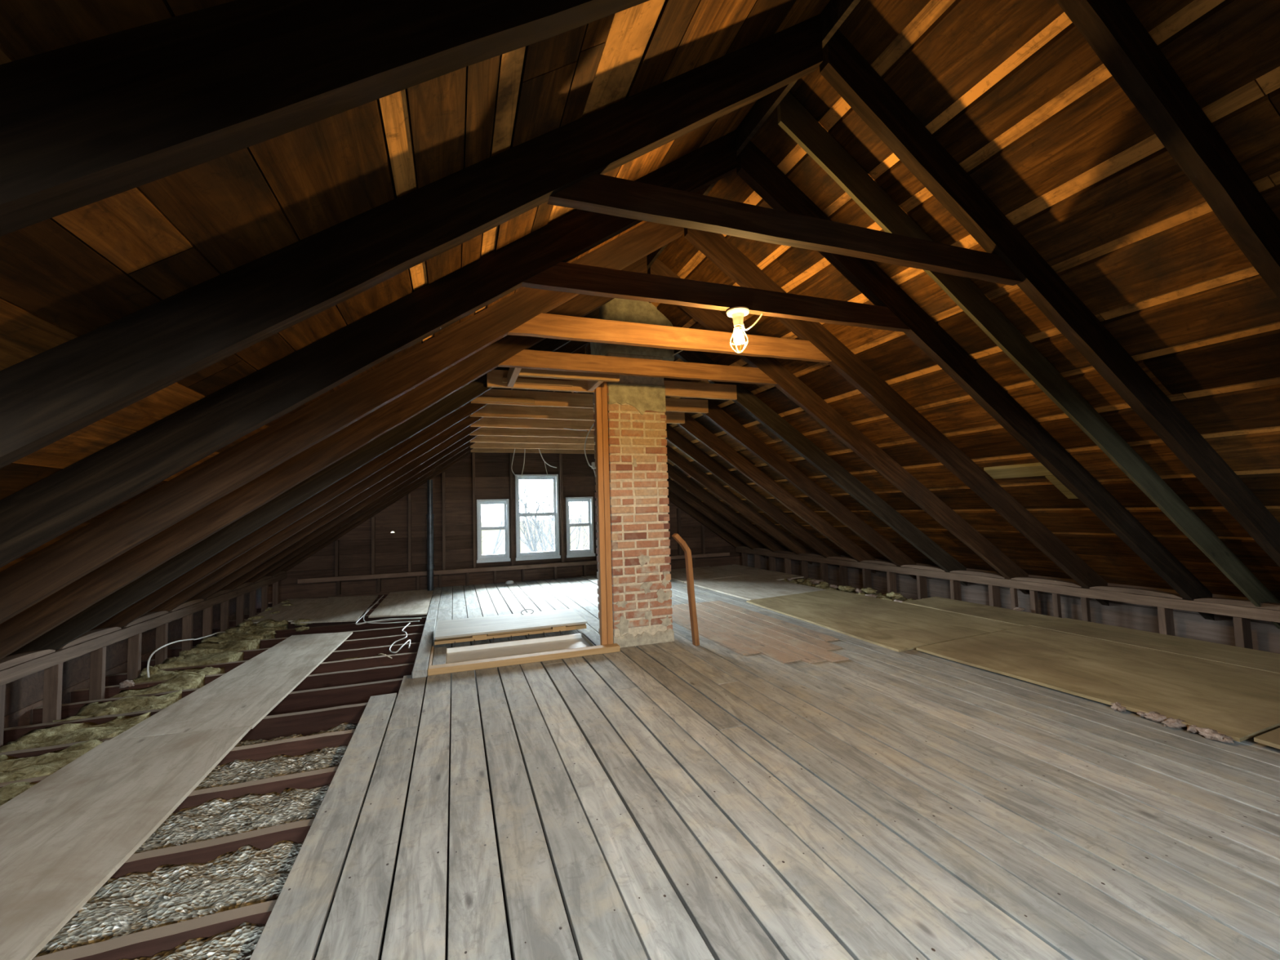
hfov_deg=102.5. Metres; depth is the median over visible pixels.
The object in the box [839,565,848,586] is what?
stud
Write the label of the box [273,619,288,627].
tuft
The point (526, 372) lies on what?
header board
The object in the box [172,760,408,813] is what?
joist
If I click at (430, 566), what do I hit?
vent pipe
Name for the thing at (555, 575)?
stud
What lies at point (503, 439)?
joist
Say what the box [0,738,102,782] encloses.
insulation batt
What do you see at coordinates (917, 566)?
blocking
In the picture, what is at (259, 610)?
joist
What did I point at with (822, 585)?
tuft
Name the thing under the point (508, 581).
lump
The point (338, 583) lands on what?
stud
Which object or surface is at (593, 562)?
plate
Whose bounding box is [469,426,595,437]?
joist
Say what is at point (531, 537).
bare tree
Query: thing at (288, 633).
joist
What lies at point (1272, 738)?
plywood sheet
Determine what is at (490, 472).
wall
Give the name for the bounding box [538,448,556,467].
wire
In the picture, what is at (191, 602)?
blocking
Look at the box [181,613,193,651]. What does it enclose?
stud
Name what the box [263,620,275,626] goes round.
tuft
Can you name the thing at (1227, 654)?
plywood sheet
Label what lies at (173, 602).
rafter
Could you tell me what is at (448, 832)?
floor
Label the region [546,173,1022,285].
tie
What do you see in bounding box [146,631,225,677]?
cable
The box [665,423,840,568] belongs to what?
rafter
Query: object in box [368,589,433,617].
plywood sheet
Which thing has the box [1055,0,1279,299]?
rafter
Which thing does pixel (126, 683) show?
tuft
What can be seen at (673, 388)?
joist
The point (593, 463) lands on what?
junction box
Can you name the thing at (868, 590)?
tuft
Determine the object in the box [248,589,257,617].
stud
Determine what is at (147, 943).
joist
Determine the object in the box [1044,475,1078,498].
board
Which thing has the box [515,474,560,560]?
window
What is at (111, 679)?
joist
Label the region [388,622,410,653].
cable
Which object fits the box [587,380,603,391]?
board
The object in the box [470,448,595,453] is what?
joist
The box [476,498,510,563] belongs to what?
window
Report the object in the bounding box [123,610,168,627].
blocking
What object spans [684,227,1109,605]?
rafter
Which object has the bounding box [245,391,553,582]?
rafter
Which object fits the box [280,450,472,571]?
rafter
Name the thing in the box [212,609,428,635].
joist
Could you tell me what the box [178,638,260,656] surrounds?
insulation batt
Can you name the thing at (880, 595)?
insulation batt
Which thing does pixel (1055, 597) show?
stud
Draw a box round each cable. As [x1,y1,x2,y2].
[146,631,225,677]
[355,595,421,624]
[363,601,419,623]
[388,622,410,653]
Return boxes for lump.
[506,580,513,583]
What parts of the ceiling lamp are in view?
bulb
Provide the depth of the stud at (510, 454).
7.91 m
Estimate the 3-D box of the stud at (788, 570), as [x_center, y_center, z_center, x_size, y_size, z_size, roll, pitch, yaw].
[2.252,1.415,7.815,0.100,0.453,0.040,0,-4,-20]
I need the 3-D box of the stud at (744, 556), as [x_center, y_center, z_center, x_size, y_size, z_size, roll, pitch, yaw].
[1.831,1.494,8.979,0.100,0.453,0.040,0,-4,-20]
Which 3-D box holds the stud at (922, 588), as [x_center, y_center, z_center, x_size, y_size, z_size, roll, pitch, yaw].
[3.063,1.262,5.572,0.100,0.453,0.040,0,-4,-20]
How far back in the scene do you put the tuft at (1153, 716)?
2.38 m
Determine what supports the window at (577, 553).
in the wall at (490, 472)
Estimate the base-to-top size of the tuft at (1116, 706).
0.040 m
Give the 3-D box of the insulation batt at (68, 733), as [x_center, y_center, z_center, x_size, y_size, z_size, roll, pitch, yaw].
[-2.950,1.378,2.696,0.450,0.148,0.354,0,-4,-20]
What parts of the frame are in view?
ceiling panel, rail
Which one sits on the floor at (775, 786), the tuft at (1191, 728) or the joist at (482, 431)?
the tuft at (1191, 728)
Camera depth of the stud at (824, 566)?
7.03 m
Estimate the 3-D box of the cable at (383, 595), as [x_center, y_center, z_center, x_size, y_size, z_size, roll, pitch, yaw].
[-2.841,1.476,6.035,0.615,0.024,1.955,0,-4,-20]
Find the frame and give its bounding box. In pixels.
[412,617,620,697]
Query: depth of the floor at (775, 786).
1.75 m
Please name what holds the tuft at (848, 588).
on the insulation batt at (880, 595)
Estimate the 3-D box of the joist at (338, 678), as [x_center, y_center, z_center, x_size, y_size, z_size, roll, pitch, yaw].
[-2.621,1.436,3.411,2.075,0.172,0.048,0,-4,-20]
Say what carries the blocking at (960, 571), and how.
on the plate at (1254, 613)
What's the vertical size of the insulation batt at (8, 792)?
0.169 m
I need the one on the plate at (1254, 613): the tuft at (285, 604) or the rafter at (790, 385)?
the rafter at (790, 385)
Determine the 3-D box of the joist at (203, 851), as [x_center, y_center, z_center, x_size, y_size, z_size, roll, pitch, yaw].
[-1.911,1.309,1.558,2.150,0.172,0.049,0,-4,-20]
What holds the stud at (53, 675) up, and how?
on the floor at (448, 832)
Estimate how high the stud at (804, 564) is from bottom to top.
0.453 m
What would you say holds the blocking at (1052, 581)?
on the plate at (1254, 613)
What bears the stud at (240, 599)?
on the floor at (448, 832)
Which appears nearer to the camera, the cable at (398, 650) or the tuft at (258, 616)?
the cable at (398, 650)
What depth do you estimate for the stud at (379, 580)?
7.22 m
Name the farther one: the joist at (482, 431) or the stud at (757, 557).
the stud at (757, 557)
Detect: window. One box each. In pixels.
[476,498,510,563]
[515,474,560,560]
[565,496,595,557]
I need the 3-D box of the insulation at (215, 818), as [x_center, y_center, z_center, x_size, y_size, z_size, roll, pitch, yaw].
[-1.661,1.329,1.866,1.230,0.147,0.359,0,-4,-20]
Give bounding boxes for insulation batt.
[0,711,151,752]
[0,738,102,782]
[0,782,38,806]
[53,689,182,721]
[110,674,204,697]
[133,666,224,683]
[153,650,244,669]
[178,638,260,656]
[201,628,275,642]
[221,618,288,633]
[340,653,393,660]
[781,577,923,601]
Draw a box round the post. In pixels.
[594,381,613,644]
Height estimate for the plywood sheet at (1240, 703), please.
0.043 m
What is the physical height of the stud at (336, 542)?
0.492 m
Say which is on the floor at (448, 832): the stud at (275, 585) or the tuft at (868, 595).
the stud at (275, 585)
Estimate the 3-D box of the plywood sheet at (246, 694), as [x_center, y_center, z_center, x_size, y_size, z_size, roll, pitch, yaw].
[-2.590,1.352,3.676,0.620,0.021,2.284,-1,-3,-15]
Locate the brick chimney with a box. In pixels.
[590,297,674,647]
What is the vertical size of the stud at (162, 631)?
0.473 m
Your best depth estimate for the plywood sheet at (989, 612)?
4.62 m
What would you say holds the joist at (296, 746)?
on the floor at (448, 832)
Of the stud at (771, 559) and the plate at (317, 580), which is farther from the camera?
the stud at (771, 559)
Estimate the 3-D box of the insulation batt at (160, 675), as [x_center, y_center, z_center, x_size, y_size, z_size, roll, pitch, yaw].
[-3.307,1.435,3.682,0.450,0.168,0.284,0,-4,-20]
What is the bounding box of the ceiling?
[0,0,1279,600]
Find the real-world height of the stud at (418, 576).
0.188 m
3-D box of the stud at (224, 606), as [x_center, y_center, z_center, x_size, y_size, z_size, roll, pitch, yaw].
[-4.096,1.425,5.070,0.060,0.473,0.040,0,-4,-20]
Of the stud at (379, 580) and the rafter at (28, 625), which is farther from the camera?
the stud at (379, 580)
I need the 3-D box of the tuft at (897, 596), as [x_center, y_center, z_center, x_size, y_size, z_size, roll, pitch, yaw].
[2.780,1.258,5.605,0.152,0.075,0.146,-2,-3,10]
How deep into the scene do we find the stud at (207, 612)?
4.70 m
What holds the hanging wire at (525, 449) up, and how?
hanging from the joist at (477, 445)
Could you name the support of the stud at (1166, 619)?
on the floor at (448, 832)
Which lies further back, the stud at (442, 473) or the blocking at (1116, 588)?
the stud at (442, 473)
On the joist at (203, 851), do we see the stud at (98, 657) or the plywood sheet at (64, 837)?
the plywood sheet at (64, 837)
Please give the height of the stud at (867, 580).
0.453 m
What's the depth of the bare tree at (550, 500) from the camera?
23.53 m
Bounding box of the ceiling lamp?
[726,306,749,353]
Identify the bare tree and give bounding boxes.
[481,482,530,554]
[501,479,589,551]
[519,480,573,551]
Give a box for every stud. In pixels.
[0,684,5,747]
[42,662,62,723]
[88,646,106,700]
[126,632,142,679]
[155,622,168,665]
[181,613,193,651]
[202,606,213,636]
[220,600,229,633]
[235,594,244,626]
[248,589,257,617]
[261,585,268,612]
[272,581,279,606]
[334,540,339,576]
[336,581,341,595]
[371,517,375,574]
[377,577,381,591]
[408,493,411,572]
[416,575,419,589]
[439,574,441,587]
[441,471,445,569]
[466,573,469,585]
[471,453,475,568]
[493,570,496,583]
[509,453,514,565]
[521,568,524,581]
[553,567,557,579]
[559,453,564,562]
[582,564,586,576]
[593,454,597,559]
[675,508,681,555]
[692,558,695,567]
[700,524,705,553]
[741,552,747,566]
[753,554,760,568]
[768,555,775,571]
[783,558,791,573]
[800,560,808,578]
[819,562,828,583]
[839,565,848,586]
[862,568,871,587]
[886,571,897,593]
[916,575,927,599]
[949,579,961,600]
[988,584,1000,607]
[1009,587,1017,609]
[1029,590,1039,613]
[1052,593,1062,617]
[1080,596,1091,622]
[1157,606,1174,635]
[1232,616,1253,648]
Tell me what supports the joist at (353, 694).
on the floor at (448, 832)
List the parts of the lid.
lid frame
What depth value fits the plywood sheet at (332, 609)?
5.83 m
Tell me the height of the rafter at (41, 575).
2.673 m
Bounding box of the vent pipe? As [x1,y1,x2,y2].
[426,480,434,593]
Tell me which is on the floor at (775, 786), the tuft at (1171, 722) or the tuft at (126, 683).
the tuft at (1171, 722)
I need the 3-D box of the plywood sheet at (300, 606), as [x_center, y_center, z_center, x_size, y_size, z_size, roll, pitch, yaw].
[-4.116,1.535,6.122,0.590,0.017,1.760,0,-4,-20]
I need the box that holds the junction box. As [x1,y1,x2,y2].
[591,462,595,468]
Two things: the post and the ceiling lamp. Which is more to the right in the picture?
the ceiling lamp
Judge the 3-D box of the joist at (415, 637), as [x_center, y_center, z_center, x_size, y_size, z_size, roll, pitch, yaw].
[-2.971,1.502,4.377,2.075,0.172,0.049,0,-4,-20]
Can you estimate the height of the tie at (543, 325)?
0.120 m
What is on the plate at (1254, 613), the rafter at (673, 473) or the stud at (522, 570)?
the rafter at (673, 473)
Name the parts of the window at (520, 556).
sash, sash, sill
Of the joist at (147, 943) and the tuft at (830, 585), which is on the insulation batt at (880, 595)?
the tuft at (830, 585)
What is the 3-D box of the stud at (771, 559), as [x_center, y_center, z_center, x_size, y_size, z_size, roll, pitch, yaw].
[2.112,1.441,8.200,0.100,0.453,0.040,0,-4,-20]
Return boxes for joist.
[0,697,420,758]
[0,724,415,787]
[3,677,423,745]
[31,884,386,959]
[32,662,414,724]
[70,652,417,702]
[105,641,419,686]
[111,809,399,879]
[141,632,422,671]
[167,624,424,657]
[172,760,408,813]
[192,616,426,646]
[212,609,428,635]
[229,604,430,626]
[244,601,431,619]
[256,595,432,613]
[267,594,387,607]
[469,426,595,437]
[470,404,684,423]
[470,417,595,430]
[470,435,595,444]
[470,442,595,449]
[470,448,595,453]
[471,388,708,413]
[487,369,737,399]
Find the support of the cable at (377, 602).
on the joist at (288, 633)
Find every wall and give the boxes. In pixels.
[4,587,261,728]
[268,452,742,602]
[747,547,1279,653]
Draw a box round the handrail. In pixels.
[671,533,699,645]
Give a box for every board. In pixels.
[506,367,521,386]
[518,368,619,382]
[584,0,860,348]
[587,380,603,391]
[983,462,1053,479]
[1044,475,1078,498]
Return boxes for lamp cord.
[742,313,763,330]
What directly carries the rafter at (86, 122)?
attached to the ceiling
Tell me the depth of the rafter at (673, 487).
8.44 m
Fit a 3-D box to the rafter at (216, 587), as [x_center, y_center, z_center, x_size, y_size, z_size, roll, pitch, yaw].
[-2.467,-0.105,5.236,3.648,2.674,0.050,0,-4,-20]
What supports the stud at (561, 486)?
on the plate at (593, 562)
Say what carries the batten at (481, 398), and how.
attached to the joist at (554, 399)
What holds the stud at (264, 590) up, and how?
on the floor at (448, 832)
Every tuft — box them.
[119,680,134,688]
[140,666,159,676]
[168,656,185,661]
[190,648,205,650]
[217,632,234,637]
[217,639,232,643]
[235,626,245,631]
[238,619,253,626]
[244,628,255,634]
[247,615,264,619]
[257,630,275,637]
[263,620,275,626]
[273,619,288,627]
[280,603,293,605]
[293,618,312,626]
[294,626,309,631]
[796,578,804,582]
[809,579,824,584]
[814,582,828,588]
[829,584,838,588]
[839,586,855,591]
[853,587,862,593]
[861,587,877,594]
[865,594,877,597]
[886,591,903,599]
[1013,607,1024,611]
[1111,702,1126,711]
[1136,711,1146,717]
[1143,711,1167,724]
[1160,716,1186,728]
[1186,724,1199,733]
[1195,727,1229,742]
[1222,735,1234,743]
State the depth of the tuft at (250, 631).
4.86 m
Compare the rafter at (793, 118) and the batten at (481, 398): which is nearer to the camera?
the rafter at (793, 118)
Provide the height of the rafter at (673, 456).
2.690 m
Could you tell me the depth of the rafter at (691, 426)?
6.00 m
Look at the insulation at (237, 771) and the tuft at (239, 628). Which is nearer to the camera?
the insulation at (237, 771)
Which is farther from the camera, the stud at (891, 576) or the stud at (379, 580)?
the stud at (379, 580)
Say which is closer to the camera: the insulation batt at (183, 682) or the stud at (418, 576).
the insulation batt at (183, 682)
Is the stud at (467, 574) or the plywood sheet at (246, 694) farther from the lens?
the stud at (467, 574)
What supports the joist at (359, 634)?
on the floor at (448, 832)
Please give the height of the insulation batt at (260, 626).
0.171 m
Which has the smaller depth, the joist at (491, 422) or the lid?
the lid
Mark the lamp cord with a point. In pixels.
(761, 315)
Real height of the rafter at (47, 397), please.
2.674 m
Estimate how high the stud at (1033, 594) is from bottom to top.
0.453 m
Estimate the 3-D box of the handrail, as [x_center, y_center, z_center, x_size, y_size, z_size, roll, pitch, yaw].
[0.352,0.843,3.969,0.186,0.858,0.083,-2,-3,4]
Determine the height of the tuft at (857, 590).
0.063 m
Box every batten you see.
[471,395,534,404]
[502,377,573,386]
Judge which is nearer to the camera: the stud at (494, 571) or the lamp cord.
the lamp cord
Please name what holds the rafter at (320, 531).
on the plate at (7, 675)
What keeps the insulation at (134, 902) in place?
on the floor at (448, 832)
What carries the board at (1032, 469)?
attached to the ceiling
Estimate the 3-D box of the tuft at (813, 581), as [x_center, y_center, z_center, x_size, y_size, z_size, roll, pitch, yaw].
[2.338,1.352,6.785,0.198,0.078,0.119,-4,-4,32]
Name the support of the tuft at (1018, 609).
on the plywood sheet at (989, 612)
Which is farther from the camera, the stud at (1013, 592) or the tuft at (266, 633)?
the tuft at (266, 633)
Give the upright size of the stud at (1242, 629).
0.453 m
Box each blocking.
[0,649,55,670]
[57,626,121,649]
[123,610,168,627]
[170,599,204,611]
[204,589,231,599]
[752,547,772,551]
[798,553,824,557]
[826,555,857,561]
[860,560,897,566]
[900,564,945,571]
[950,569,1005,578]
[1011,577,1082,587]
[1089,585,1183,599]
[1193,597,1279,610]
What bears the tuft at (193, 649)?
on the insulation batt at (211, 647)
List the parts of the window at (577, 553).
sash, sash, sill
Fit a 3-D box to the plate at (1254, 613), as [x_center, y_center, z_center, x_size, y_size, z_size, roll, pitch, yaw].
[3.204,0.969,5.143,0.085,0.074,8.600,0,-4,-20]
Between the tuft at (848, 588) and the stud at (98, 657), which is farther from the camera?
the tuft at (848, 588)
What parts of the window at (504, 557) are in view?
sash, sash, sill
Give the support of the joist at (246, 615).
on the floor at (448, 832)
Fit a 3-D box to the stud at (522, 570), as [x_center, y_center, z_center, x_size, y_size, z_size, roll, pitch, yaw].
[-1.808,1.468,7.937,0.038,0.188,0.082,0,-4,-20]
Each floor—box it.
[249,575,1279,959]
[378,598,579,959]
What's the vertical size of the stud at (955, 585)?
0.453 m
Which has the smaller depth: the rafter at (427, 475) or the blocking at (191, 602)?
the blocking at (191, 602)
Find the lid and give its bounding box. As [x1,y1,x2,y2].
[434,608,586,645]
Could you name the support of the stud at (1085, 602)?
on the floor at (448, 832)
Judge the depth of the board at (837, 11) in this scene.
2.22 m
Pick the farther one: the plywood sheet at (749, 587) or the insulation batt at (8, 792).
the plywood sheet at (749, 587)
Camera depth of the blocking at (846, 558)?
6.65 m
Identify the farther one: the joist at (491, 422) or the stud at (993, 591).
the joist at (491, 422)
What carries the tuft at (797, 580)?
on the insulation batt at (880, 595)
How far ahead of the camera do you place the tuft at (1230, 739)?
2.15 m
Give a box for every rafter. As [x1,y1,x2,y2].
[0,0,649,236]
[0,13,822,468]
[0,129,737,568]
[0,221,684,623]
[0,255,647,659]
[5,307,599,657]
[91,340,589,630]
[146,345,585,613]
[188,389,539,599]
[220,390,548,590]
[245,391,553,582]
[265,446,473,576]
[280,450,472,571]
[554,391,786,559]
[574,391,812,564]
[586,342,875,573]
[648,258,1029,594]
[663,377,916,578]
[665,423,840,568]
[666,478,764,558]
[667,490,746,547]
[674,349,967,586]
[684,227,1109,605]
[736,140,1214,620]
[777,91,1279,629]
[819,29,1279,567]
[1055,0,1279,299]
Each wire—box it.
[511,448,515,475]
[520,448,525,477]
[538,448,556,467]
[584,423,595,477]
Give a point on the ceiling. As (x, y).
(1012, 91)
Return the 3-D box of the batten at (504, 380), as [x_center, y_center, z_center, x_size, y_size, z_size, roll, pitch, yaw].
[-0.763,-0.734,3.854,0.520,0.037,0.029,0,-4,-20]
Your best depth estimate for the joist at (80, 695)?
3.85 m
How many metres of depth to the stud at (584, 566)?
8.23 m
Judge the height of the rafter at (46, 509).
2.674 m
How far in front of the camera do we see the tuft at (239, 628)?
5.01 m
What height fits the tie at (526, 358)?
0.113 m
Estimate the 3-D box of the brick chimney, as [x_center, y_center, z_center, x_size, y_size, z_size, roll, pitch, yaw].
[-0.044,0.000,4.353,0.644,2.985,0.595,0,-4,-20]
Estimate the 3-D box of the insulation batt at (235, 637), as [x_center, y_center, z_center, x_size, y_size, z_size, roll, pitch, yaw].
[-3.693,1.485,4.749,0.450,0.177,0.364,0,-4,-20]
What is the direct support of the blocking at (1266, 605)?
on the plate at (1254, 613)
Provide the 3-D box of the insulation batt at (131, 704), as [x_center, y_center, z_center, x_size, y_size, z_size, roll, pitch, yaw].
[-3.080,1.395,3.056,0.450,0.161,0.309,0,-4,-20]
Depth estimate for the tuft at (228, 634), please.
4.75 m
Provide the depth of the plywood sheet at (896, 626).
4.51 m
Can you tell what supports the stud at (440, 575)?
on the floor at (775, 786)
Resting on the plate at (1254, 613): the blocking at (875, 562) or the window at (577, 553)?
the blocking at (875, 562)
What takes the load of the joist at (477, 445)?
attached to the rafter at (673, 487)
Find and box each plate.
[0,573,286,685]
[297,570,426,583]
[433,560,597,574]
[691,551,729,558]
[735,547,1279,622]
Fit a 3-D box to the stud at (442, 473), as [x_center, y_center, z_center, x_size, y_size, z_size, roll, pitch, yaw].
[-2.901,0.603,7.601,0.040,1.435,0.082,0,-4,-20]
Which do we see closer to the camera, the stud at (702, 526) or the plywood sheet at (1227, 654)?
the plywood sheet at (1227, 654)
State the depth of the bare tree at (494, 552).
20.11 m
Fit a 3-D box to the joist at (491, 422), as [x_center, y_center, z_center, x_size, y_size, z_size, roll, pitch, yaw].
[-0.773,-0.635,5.835,2.190,0.127,0.040,0,-4,-20]
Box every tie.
[497,349,777,385]
[507,313,831,362]
[521,262,910,332]
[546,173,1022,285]
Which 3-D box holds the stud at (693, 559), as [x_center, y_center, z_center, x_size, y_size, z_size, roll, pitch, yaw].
[0.925,1.449,8.927,0.038,0.188,0.082,0,-4,-20]
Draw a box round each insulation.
[34,829,355,957]
[119,912,329,959]
[133,778,371,853]
[193,742,382,791]
[234,719,390,746]
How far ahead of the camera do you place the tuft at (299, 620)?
5.22 m
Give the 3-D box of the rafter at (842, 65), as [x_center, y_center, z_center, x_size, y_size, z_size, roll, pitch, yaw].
[2.436,-0.395,2.477,3.648,2.691,0.050,0,-4,-20]
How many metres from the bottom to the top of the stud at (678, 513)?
0.804 m
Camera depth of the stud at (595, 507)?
8.39 m
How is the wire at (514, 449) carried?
hanging from the joist at (477, 445)
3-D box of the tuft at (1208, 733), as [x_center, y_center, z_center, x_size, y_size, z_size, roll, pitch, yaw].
[2.459,1.093,2.207,0.068,0.047,0.123,0,-4,-19]
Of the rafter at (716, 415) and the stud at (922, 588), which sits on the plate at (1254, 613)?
the rafter at (716, 415)
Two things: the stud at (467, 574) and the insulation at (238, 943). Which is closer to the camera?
the insulation at (238, 943)
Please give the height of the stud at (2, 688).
0.473 m
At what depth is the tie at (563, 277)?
2.37 m
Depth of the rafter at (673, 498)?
8.99 m
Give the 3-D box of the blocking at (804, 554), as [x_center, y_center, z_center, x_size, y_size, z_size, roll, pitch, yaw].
[2.438,1.057,7.255,0.069,0.035,0.552,0,-4,-20]
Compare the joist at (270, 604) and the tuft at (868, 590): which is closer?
the tuft at (868, 590)
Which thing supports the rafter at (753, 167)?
on the plate at (1254, 613)
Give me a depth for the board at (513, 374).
3.56 m
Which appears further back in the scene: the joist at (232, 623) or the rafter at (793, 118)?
the joist at (232, 623)
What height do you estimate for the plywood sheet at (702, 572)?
0.032 m
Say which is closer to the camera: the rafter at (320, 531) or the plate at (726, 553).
the rafter at (320, 531)
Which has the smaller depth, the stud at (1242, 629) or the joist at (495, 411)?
the stud at (1242, 629)
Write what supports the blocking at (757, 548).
on the plate at (1254, 613)
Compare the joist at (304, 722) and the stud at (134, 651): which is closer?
the joist at (304, 722)
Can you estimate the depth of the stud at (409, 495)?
7.40 m
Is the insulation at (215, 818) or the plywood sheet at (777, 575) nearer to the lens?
the insulation at (215, 818)
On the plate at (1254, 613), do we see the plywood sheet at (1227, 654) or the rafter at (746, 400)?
the rafter at (746, 400)
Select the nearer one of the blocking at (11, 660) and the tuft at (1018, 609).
the blocking at (11, 660)
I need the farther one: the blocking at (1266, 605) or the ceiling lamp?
the blocking at (1266, 605)
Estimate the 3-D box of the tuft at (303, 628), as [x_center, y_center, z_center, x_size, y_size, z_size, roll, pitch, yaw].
[-3.244,1.429,4.930,0.124,0.042,0.085,0,-4,-23]
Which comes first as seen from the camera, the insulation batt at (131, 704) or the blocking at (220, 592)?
the insulation batt at (131, 704)
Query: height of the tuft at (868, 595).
0.051 m
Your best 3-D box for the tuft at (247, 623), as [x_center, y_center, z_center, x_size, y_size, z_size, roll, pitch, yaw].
[-4.049,1.482,5.286,0.114,0.070,0.190,-1,-3,-11]
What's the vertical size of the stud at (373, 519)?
0.799 m
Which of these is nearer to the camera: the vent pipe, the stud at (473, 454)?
the vent pipe
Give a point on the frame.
(444, 660)
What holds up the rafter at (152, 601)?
on the plate at (7, 675)
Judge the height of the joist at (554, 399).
0.127 m
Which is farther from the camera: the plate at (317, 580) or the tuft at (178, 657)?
the plate at (317, 580)
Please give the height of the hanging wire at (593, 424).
0.614 m
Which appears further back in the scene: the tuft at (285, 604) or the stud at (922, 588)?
the tuft at (285, 604)
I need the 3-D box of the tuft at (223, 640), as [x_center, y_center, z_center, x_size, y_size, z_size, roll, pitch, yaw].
[-3.667,1.427,4.535,0.084,0.045,0.134,-1,-3,-14]
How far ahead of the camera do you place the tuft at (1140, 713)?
2.43 m
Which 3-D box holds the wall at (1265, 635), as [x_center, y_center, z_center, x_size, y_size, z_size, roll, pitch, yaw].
[3.547,1.191,4.878,0.044,0.687,9.500,0,-4,-20]
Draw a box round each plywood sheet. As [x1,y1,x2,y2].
[0,725,251,959]
[109,631,352,740]
[241,598,326,623]
[290,595,377,623]
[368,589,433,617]
[670,566,747,582]
[684,574,826,599]
[712,564,804,580]
[746,589,1022,652]
[902,596,1062,626]
[915,625,1279,742]
[1029,617,1279,673]
[1253,727,1279,749]
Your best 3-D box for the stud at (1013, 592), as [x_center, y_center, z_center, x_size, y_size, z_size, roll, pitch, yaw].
[3.374,1.198,4.624,0.040,0.453,0.040,0,-4,-20]
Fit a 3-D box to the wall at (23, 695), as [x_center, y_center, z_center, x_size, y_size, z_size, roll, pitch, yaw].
[-3.388,1.232,2.367,0.044,0.705,9.500,0,-4,-20]
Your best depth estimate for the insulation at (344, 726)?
2.80 m

